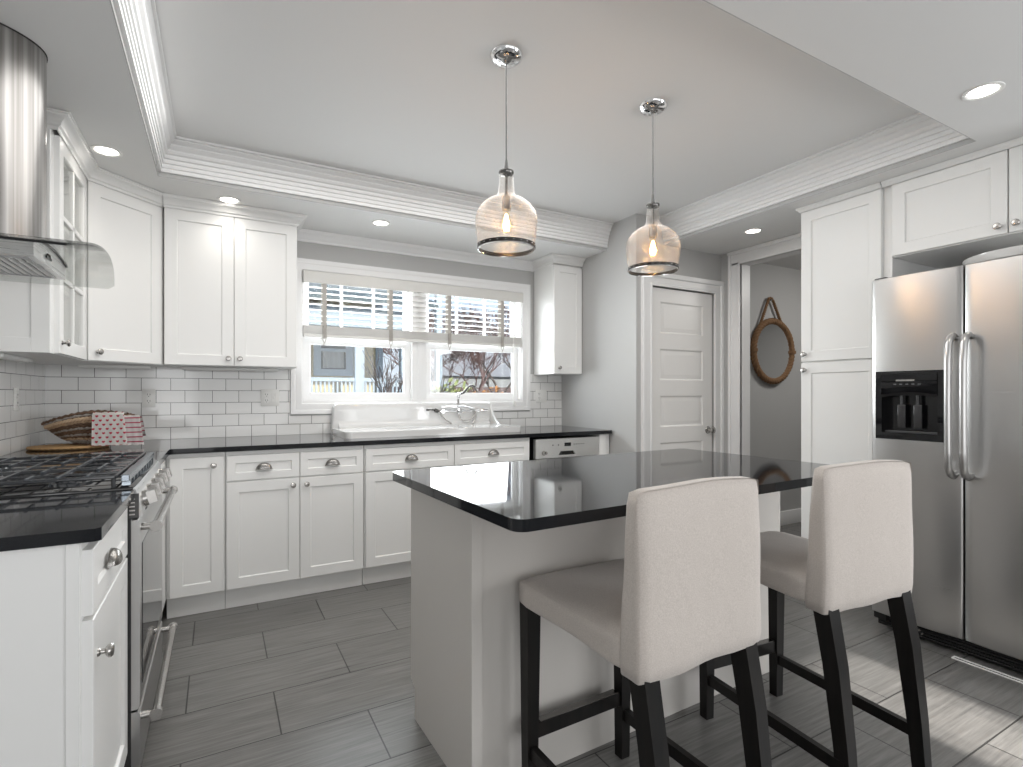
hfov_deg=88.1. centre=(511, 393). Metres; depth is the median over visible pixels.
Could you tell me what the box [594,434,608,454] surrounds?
end panel
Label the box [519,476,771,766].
bar stool
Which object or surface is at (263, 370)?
diffuser
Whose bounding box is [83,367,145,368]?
diffuser
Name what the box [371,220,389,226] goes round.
recessed light
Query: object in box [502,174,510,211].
socket
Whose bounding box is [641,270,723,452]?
trim
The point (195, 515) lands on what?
base cabinet
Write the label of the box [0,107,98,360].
upper cabinet
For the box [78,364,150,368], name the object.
light
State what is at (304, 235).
trim
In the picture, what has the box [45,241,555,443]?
wall
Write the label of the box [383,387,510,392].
hedge
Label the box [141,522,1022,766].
floor
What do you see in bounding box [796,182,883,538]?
pantry cabinet
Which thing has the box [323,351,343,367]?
curtain
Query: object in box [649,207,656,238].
socket
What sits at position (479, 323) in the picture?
bare tree
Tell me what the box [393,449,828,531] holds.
island countertop
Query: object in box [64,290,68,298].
shelf
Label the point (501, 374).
house
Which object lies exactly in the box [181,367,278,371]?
light
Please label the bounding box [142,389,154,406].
wall outlet
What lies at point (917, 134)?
trim
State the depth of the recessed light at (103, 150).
2.53 m
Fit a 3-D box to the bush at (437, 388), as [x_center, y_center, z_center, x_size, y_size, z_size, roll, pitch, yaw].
[-1.006,0.797,9.272,1.198,2.166,1.217,0,0,-29]
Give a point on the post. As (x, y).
(437, 353)
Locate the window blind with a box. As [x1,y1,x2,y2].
[303,270,522,405]
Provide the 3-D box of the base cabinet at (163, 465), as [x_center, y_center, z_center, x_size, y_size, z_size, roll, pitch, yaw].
[-1.982,0.764,2.409,0.645,0.885,0.640,0,0,-29]
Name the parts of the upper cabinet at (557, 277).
crown moulding, door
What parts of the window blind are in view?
rail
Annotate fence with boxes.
[431,381,448,392]
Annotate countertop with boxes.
[0,425,611,464]
[0,489,134,551]
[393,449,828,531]
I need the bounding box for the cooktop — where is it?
[0,460,157,498]
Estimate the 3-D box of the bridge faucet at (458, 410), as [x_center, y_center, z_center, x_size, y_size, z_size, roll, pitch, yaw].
[-0.400,0.086,4.201,0.535,0.319,0.227,0,0,-29]
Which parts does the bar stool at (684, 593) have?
leg, seat, footrest plate, leg, leg, backrest, leg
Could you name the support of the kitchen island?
on the floor
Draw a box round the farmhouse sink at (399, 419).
[331,402,520,438]
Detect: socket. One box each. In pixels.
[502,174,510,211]
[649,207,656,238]
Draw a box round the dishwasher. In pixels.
[529,435,598,459]
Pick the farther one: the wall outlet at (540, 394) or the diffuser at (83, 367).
the wall outlet at (540, 394)
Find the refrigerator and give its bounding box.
[872,254,1022,672]
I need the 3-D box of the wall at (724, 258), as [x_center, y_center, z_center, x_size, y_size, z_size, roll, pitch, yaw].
[3.193,0.073,2.077,0.200,2.467,5.530,0,0,-29]
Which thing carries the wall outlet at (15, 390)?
attached to the tiled wall at (21, 429)
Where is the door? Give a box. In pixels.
[653,287,715,450]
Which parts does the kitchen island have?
panel, panel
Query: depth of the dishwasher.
4.01 m
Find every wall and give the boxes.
[0,359,44,455]
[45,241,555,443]
[45,365,561,442]
[109,0,975,250]
[650,217,802,510]
[721,254,727,452]
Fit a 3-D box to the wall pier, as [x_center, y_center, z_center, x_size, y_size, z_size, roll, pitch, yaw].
[0.728,-0.030,4.528,0.150,2.675,1.150,0,0,-29]
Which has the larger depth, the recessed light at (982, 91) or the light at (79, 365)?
the light at (79, 365)
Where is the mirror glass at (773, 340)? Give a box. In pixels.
[757,324,789,377]
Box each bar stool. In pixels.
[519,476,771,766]
[699,460,931,766]
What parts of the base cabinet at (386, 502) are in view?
door, drawer, cup pull, drawer, cup pull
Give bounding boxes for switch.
[271,393,275,401]
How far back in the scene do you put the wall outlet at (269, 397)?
3.66 m
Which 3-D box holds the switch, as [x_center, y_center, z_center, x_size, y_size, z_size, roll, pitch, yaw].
[-1.650,0.029,3.671,0.032,0.066,0.008,0,0,-29]
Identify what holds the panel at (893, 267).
on the floor
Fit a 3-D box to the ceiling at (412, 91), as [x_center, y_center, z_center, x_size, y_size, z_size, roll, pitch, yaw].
[0.135,-1.388,2.659,3.871,0.060,2.838,0,0,-29]
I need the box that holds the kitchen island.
[411,489,779,766]
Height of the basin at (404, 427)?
0.160 m
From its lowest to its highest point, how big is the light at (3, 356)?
0.019 m
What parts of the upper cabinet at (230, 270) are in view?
door, crown moulding, door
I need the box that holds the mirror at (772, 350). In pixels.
[750,297,795,383]
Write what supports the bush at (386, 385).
on the ground
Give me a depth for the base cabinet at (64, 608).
1.13 m
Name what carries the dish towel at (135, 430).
hanging from the wicker basket
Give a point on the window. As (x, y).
(416, 356)
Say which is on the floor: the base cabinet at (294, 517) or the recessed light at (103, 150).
the base cabinet at (294, 517)
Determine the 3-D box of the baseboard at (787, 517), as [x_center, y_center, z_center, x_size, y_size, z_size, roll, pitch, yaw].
[2.824,1.142,5.027,2.180,0.130,0.014,0,0,-29]
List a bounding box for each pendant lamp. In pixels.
[475,45,536,256]
[626,99,680,276]
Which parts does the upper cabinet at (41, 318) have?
knob, door, crown moulding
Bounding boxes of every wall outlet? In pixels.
[13,388,18,410]
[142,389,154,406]
[261,389,278,405]
[536,390,545,401]
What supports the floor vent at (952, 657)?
in the floor
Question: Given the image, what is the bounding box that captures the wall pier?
[562,214,650,453]
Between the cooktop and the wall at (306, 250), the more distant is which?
the wall at (306, 250)
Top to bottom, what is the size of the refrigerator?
1.800 m
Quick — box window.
[290,258,529,414]
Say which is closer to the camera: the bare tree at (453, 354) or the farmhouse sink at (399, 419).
the farmhouse sink at (399, 419)
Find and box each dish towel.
[91,411,127,445]
[124,415,145,444]
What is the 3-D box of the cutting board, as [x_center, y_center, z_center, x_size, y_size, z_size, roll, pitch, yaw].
[-2.351,0.283,2.812,0.354,0.018,0.284,0,0,-29]
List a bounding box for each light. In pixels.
[0,353,32,361]
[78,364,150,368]
[90,145,122,157]
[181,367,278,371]
[217,196,240,203]
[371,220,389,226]
[743,228,762,233]
[962,81,1005,100]
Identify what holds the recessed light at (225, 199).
in the ceiling at (924, 55)
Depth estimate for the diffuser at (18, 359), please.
2.37 m
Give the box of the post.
[434,294,441,384]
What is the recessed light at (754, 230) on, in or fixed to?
in the ceiling at (924, 55)
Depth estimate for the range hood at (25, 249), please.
1.71 m
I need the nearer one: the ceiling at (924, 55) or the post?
the ceiling at (924, 55)
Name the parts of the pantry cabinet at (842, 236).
door, crown moulding, door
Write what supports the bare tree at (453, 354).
on the ground
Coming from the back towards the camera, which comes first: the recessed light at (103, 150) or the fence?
the fence
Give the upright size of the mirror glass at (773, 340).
0.524 m
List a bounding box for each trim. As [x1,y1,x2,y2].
[113,0,968,247]
[297,229,533,271]
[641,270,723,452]
[727,233,800,455]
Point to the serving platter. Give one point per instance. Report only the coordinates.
(1014, 250)
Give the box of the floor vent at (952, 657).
[951,656,1022,683]
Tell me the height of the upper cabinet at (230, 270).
0.990 m
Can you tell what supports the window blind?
attached to the window
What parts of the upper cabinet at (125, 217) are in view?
knob, door, crown moulding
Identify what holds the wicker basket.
on the cutting board
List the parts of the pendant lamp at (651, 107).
cord, lamp shade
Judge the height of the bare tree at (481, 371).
4.766 m
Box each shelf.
[64,227,68,238]
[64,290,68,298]
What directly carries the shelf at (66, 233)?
attached to the upper cabinet at (41, 318)
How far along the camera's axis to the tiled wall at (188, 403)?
3.46 m
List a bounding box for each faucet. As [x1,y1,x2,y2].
[426,384,487,423]
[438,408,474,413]
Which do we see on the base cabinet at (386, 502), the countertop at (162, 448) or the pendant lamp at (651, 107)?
the countertop at (162, 448)
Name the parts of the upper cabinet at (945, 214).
door, crown moulding, knob, knob, door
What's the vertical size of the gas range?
0.943 m
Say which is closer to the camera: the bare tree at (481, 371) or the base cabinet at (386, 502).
the base cabinet at (386, 502)
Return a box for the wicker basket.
[41,410,136,443]
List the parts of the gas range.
burner, burner, burner, rail, control knob, storage drawer, oven door, control panel, handle, handle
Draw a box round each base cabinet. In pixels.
[0,507,127,766]
[161,459,165,611]
[166,452,224,618]
[225,445,362,608]
[362,438,528,584]
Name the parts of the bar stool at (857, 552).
leg, footrest plate, leg, seat, leg, backrest, leg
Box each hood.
[0,23,113,279]
[0,239,65,279]
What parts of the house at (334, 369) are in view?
pane, railing, porch post, porch post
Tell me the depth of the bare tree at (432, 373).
24.81 m
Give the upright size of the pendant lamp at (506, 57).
0.780 m
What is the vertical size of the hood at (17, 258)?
0.070 m
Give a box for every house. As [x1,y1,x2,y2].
[309,282,438,392]
[431,350,510,386]
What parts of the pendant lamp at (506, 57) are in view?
lamp shade, cord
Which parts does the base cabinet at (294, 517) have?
drawer, door, cup pull, drawer, door, cup pull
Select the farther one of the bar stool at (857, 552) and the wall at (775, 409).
the wall at (775, 409)
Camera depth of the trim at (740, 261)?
4.29 m
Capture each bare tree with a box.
[383,310,490,386]
[428,299,482,384]
[431,302,510,392]
[444,307,510,392]
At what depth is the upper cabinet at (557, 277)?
4.52 m
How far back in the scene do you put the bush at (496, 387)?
11.05 m
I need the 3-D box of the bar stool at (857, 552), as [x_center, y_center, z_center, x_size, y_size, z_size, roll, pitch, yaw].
[1.003,0.708,1.810,0.432,0.998,0.581,0,0,-24]
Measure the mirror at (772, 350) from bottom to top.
0.783 m
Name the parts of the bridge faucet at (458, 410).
lever handle, spout, lever handle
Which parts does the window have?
sash, sash, sash, sash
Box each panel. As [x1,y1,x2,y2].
[124,518,132,766]
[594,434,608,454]
[881,372,936,396]
[884,185,937,277]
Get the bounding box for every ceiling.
[0,0,1022,269]
[155,0,917,222]
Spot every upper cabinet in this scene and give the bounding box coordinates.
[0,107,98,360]
[32,168,166,366]
[163,193,306,369]
[532,253,585,374]
[881,136,1022,268]
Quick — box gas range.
[0,451,177,766]
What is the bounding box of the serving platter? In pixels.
[962,245,1022,264]
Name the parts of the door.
knob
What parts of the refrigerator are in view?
door, handle, handle, door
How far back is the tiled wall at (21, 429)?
2.72 m
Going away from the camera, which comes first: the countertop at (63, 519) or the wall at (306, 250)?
the countertop at (63, 519)
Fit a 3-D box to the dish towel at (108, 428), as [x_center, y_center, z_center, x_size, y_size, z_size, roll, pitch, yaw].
[-2.167,0.187,2.870,0.154,0.179,0.161,0,0,-29]
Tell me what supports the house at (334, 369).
on the ground
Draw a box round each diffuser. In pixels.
[0,357,26,361]
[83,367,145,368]
[185,369,274,371]
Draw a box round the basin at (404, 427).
[391,426,458,429]
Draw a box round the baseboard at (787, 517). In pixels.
[780,508,800,525]
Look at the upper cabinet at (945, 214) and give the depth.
2.62 m
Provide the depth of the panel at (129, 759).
1.62 m
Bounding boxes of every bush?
[362,347,472,392]
[431,377,473,392]
[472,386,502,392]
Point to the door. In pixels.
(682, 320)
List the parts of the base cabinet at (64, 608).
drawer, door, knob, cup pull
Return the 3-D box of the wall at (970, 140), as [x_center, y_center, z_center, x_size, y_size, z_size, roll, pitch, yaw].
[0.126,-1.259,2.625,3.329,0.198,2.296,0,0,-29]
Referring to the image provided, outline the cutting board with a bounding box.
[26,443,109,450]
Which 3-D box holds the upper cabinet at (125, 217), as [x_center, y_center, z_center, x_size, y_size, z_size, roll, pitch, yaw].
[-2.289,-0.663,2.962,0.636,0.990,0.639,0,0,-29]

